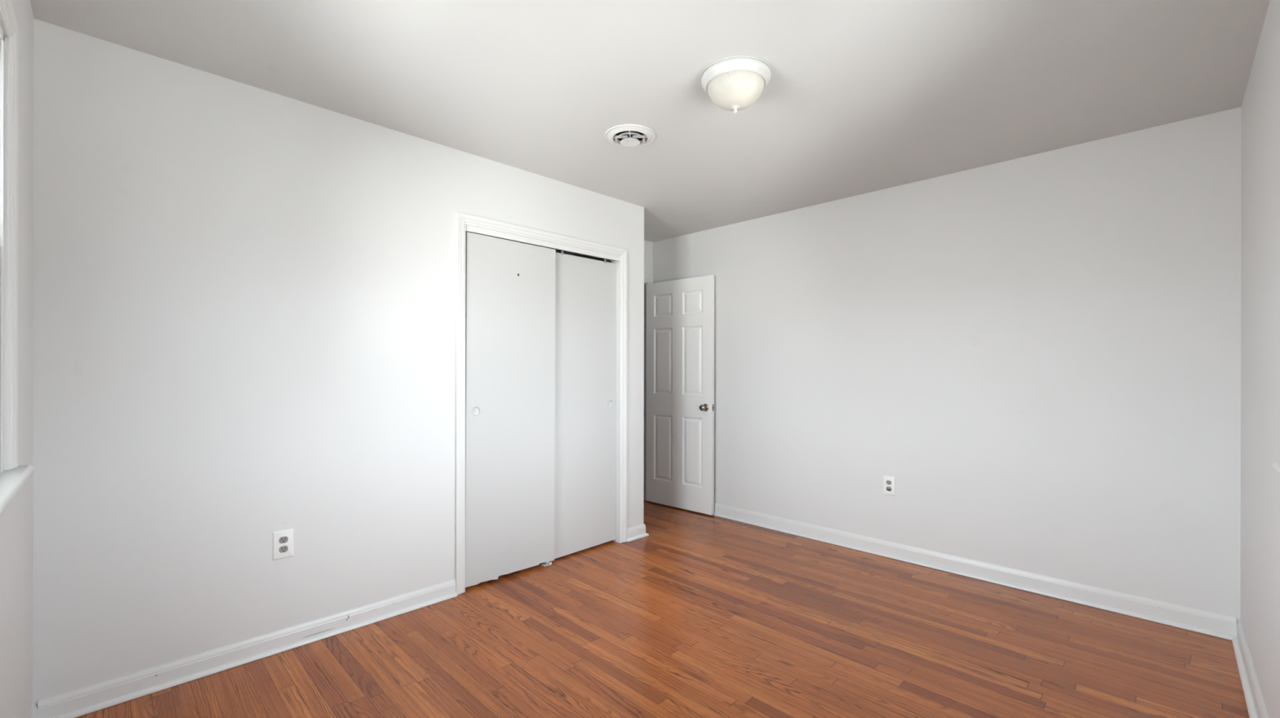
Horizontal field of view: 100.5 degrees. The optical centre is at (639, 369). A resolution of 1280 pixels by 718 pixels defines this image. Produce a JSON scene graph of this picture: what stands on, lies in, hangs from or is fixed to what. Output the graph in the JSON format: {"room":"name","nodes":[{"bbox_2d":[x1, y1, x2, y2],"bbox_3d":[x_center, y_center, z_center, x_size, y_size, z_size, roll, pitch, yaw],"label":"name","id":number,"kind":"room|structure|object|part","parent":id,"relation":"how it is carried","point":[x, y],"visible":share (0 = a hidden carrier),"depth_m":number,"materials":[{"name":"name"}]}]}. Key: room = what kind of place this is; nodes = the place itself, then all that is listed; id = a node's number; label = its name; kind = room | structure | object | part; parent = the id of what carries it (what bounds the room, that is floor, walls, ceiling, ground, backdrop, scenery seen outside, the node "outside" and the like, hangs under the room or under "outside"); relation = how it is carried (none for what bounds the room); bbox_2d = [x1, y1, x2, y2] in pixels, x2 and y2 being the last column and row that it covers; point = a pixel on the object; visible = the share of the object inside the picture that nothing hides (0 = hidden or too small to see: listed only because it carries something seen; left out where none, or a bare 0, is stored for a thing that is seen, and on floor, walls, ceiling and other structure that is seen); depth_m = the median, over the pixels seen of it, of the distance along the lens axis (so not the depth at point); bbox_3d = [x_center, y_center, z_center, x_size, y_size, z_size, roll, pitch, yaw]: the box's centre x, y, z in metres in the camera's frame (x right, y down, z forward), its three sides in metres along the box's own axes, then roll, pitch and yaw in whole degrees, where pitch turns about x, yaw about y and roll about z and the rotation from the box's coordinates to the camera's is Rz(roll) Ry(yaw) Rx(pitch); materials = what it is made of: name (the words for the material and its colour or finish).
{"room":"empty bedroom","nodes":[
{"label":"empty bedroom","id":0,"kind":"room"},
{"bbox_2d":[0,0,33,717],"bbox_3d":[-1.315,0.015,0.979,3.944,2.440,0.120,0,0,45],"label":"wall","id":1,"kind":"structure","parent":0,"point":[16,521],"depth_m":1.59,"materials":[{"name":"paint"}]},
{"bbox_2d":[0,0,34,517],"bbox_3d":[-1.266,-0.272,0.961,1.068,1.200,0.163,0,0,45],"label":"window","id":2,"kind":"structure","parent":1,"relation":"in","point":[13,477],"depth_m":1.31,"materials":[{"name":"paint"}]},
{"bbox_3d":[-1.255,-0.026,0.974,0.866,0.552,0.034,0,0,45],"label":"sash","id":3,"kind":"part","parent":2,"relation":"part of","materials":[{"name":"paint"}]},
{"bbox_3d":[-1.282,-0.274,0.946,0.892,1.087,0.120,0,0,45],"label":"frame","id":4,"kind":"part","parent":2,"relation":"part of","materials":[{"name":"paint"}]},
{"bbox_3d":[-1.236,-0.312,0.998,1.006,1.121,0.018,0,0,45],"label":"casing","id":5,"kind":"part","parent":2,"relation":"part of","materials":[{"name":"paint"}]},
{"bbox_3d":[-1.236,0.260,0.992,1.068,0.021,0.075,0,0,45],"label":"sill","id":6,"kind":"part","parent":2,"relation":"part of","materials":[{"name":"paint"}]},
{"bbox_2d":[29,702,37,717],"bbox_3d":[-1.015,1.191,0.783,2.998,0.088,0.028,0,0,45],"label":"baseboard","id":7,"kind":"structure","parent":1,"relation":"attached to","point":[33,714],"depth_m":1.80,"materials":[{"name":"paint"}]},
{"bbox_2d":[32,18,644,706],"bbox_3d":[-1.064,0.015,2.927,0.100,2.440,2.997,0,0,45],"label":"wall","id":8,"kind":"structure","parent":0,"point":[244,295],"depth_m":2.23,"materials":[{"name":"paint"}]},
{"bbox_2d":[37,579,457,717],"bbox_3d":[-1.535,1.190,2.365,0.028,0.088,1.512,0,0,45],"label":"baseboard","id":9,"kind":"structure","parent":8,"relation":"attached to","point":[94,698],"depth_m":2.20,"materials":[{"name":"paint"}]},
{"bbox_2d":[272,528,293,560],"bbox_3d":[-1.569,0.772,2.344,0.007,0.124,0.079,0,0,45],"label":"electrical outlet","id":10,"kind":"object","parent":8,"relation":"attached to","point":[282,540],"visible":1,"depth_m":2.34,"materials":[{"name":"white plastic"}]},
{"bbox_2d":[279,546,288,553],"bbox_3d":[-1.568,0.792,2.342,0.001,0.028,0.034,0,0,45],"label":"receptacle","id":11,"kind":"object","parent":10,"relation":"attached to","point":[282,549],"depth_m":2.34,"materials":[{"name":"grey plastic"}]},
{"bbox_2d":[279,536,288,543],"bbox_3d":[-1.568,0.751,2.342,0.001,0.028,0.034,0,0,45],"label":"receptacle","id":12,"kind":"object","parent":10,"relation":"attached to","point":[282,540],"depth_m":2.34,"materials":[{"name":"grey plastic"}]},
{"bbox_2d":[465,231,555,587],"bbox_3d":[-0.762,0.229,3.183,0.024,1.990,0.610,0,0,45],"label":"door","id":13,"kind":"structure","parent":8,"relation":"in","point":[510,285],"depth_m":3.15,"materials":[{"name":"paint"}]},
{"bbox_3d":[-0.928,0.237,3.006,0.010,0.057,0.057,0,0,45],"label":"finger pull","id":14,"kind":"part","parent":13,"relation":"part of","materials":[{"name":"paint"}]},
{"bbox_2d":[454,211,626,595],"bbox_3d":[-0.586,0.188,3.395,0.118,2.095,1.285,0,0,45],"label":"door frame","id":15,"kind":"structure","parent":8,"relation":"attached to","point":[461,219],"depth_m":3.11,"materials":[{"name":"paint"}]},
{"bbox_2d":[465,224,619,262],"bbox_3d":[-0.582,-0.777,3.392,0.074,0.054,1.177,0,0,45],"label":"fascia","id":16,"kind":"object","parent":8,"relation":"attached to","point":[469,228],"visible":0.97,"depth_m":3.31,"materials":[{"name":"paint"}]},
{"bbox_2d":[554,252,616,559],"bbox_3d":[-0.394,0.234,3.600,0.024,1.980,0.611,0,0,45],"label":"door","id":17,"kind":"structure","parent":8,"relation":"in","point":[584,463],"depth_m":3.60,"materials":[{"name":"paint"}]},
{"bbox_3d":[-0.215,0.244,3.770,0.010,0.057,0.057,0,0,45],"label":"finger pull","id":18,"kind":"part","parent":17,"relation":"part of","materials":[{"name":"paint"}]},
{"bbox_2d":[626,524,648,542],"bbox_3d":[-0.270,1.192,4.136,0.734,0.088,0.216,0,0,45],"label":"baseboard","id":19,"kind":"structure","parent":8,"relation":"attached to","point":[637,532],"depth_m":3.88,"materials":[{"name":"paint"}]},
{"bbox_3d":[-0.270,1.226,4.136,0.734,0.018,0.216,0,0,45],"label":"shoe moulding","id":20,"kind":"part","parent":19,"relation":"part of","materials":[{"name":"paint"}]},
{"bbox_2d":[465,231,653,277],"bbox_3d":[-1.276,0.015,3.729,0.120,2.440,3.832,0,0,45],"label":"wall","id":21,"kind":"structure","parent":0,"point":[648,246],"depth_m":5.00,"materials":[{"name":"paint"}]},
{"bbox_2d":[644,275,653,501],"bbox_3d":[-0.232,0.183,4.765,0.138,2.106,0.875,0,0,45],"label":"door frame","id":22,"kind":"structure","parent":21,"relation":"attached to","point":[645,283],"depth_m":5.01,"materials":[{"name":"paint"}]},
{"bbox_2d":[573,253,610,262],"bbox_3d":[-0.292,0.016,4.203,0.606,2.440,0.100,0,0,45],"label":"door track","id":23,"kind":"structure","parent":0,"point":[575,255],"depth_m":4.23,"materials":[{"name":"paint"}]},
{"bbox_2d":[30,0,1270,242],"bbox_3d":[-0.161,-1.204,3.044,5.224,0.001,4.672,0,0,45],"label":"ceiling","id":24,"kind":"structure","parent":0,"point":[859,97],"depth_m":2.17,"materials":[{"name":"paint"}]},
{"bbox_2d":[604,124,655,146],"bbox_3d":[-0.050,-1.255,2.740,0.262,0.177,0.262,0,0,45],"label":"ceiling vent","id":25,"kind":"object","parent":24,"relation":"in","point":[624,135],"visible":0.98,"depth_m":2.73,"materials":[{"name":"white plastic"}]},
{"bbox_2d":[700,55,771,113],"bbox_3d":[0.391,-1.126,2.180,0.288,0.152,0.288,0,0,45],"label":"ceiling light","id":26,"kind":"object","parent":24,"relation":"attached to","point":[734,83],"visible":1,"depth_m":2.10,"materials":[{"name":"glass"}]},
{"bbox_3d":[0.391,-1.119,2.180,0.229,0.088,0.229,0,0,45],"label":"lamp shade","id":27,"kind":"part","parent":26,"relation":"part of","materials":[{"name":"white glass"}]},
{"bbox_2d":[75,500,1248,717],"bbox_3d":[-0.165,1.266,3.044,5.224,0.060,4.672,0,0,45],"label":"floor","id":28,"kind":"structure","parent":0,"point":[701,615],"depth_m":2.34,"materials":[{"name":"red wood"}]},
{"bbox_2d":[540,561,551,566],"bbox_3d":[-0.592,1.228,3.367,0.043,0.016,0.059,0,0,45],"label":"guide","id":29,"kind":"object","parent":28,"relation":"on","point":[548,563],"visible":0.99,"depth_m":3.36,"materials":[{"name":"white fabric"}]},
{"bbox_2d":[645,275,714,515],"bbox_3d":[0.322,0.215,4.702,0.752,2.017,0.111,0,0,42],"label":"door","id":30,"kind":"structure","parent":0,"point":[680,335],"depth_m":4.68,"materials":[{"name":"paint"}]},
{"bbox_3d":[0.530,0.323,4.476,0.053,0.053,0.056,0,0,42],"label":"knob","id":31,"kind":"part","parent":30,"relation":"part of","materials":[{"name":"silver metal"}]},
{"bbox_2d":[652,106,1240,622],"bbox_3d":[1.012,0.018,4.239,5.004,2.440,0.120,0,0,45],"label":"wall","id":32,"kind":"structure","parent":0,"point":[1041,353],"depth_m":3.04,"materials":[{"name":"paint"}]},
{"bbox_2d":[883,475,895,496],"bbox_3d":[1.645,0.769,3.518,0.079,0.124,0.007,0,0,45],"label":"electrical outlet","id":33,"kind":"object","parent":32,"relation":"attached to","point":[889,482],"visible":1,"depth_m":3.51,"materials":[{"name":"white plastic"}]},
{"bbox_2d":[885,486,891,491],"bbox_3d":[1.643,0.789,3.517,0.034,0.028,0.001,0,0,45],"label":"receptacle","id":34,"kind":"object","parent":33,"relation":"attached to","point":[887,488],"depth_m":3.52,"materials":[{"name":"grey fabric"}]},
{"bbox_2d":[712,502,1236,640],"bbox_3d":[1.415,1.189,3.732,3.692,0.100,0.028,0,0,45],"label":"baseboard","id":35,"kind":"structure","parent":32,"relation":"attached to","point":[1224,627],"depth_m":3.03,"materials":[{"name":"paint"}]},
{"bbox_2d":[1240,0,1279,717],"bbox_3d":[1.476,0.019,1.073,0.120,2.440,3.952,0,0,45],"label":"wall","id":36,"kind":"structure","parent":0,"point":[1260,105],"depth_m":1.90,"materials":[{"name":"paint"}]},
{"bbox_2d":[1231,618,1268,717],"bbox_3d":[1.384,1.189,1.087,0.028,0.100,3.820,0,0,45],"label":"baseboard","id":37,"kind":"structure","parent":36,"relation":"attached to","point":[1255,703],"depth_m":2.06,"materials":[{"name":"paint"}]},
{"bbox_3d":[1.380,1.228,1.092,0.016,0.018,3.820,0,0,45],"label":"shoe moulding","id":38,"kind":"part","parent":37,"relation":"part of","materials":[{"name":"paint"}]}
]}

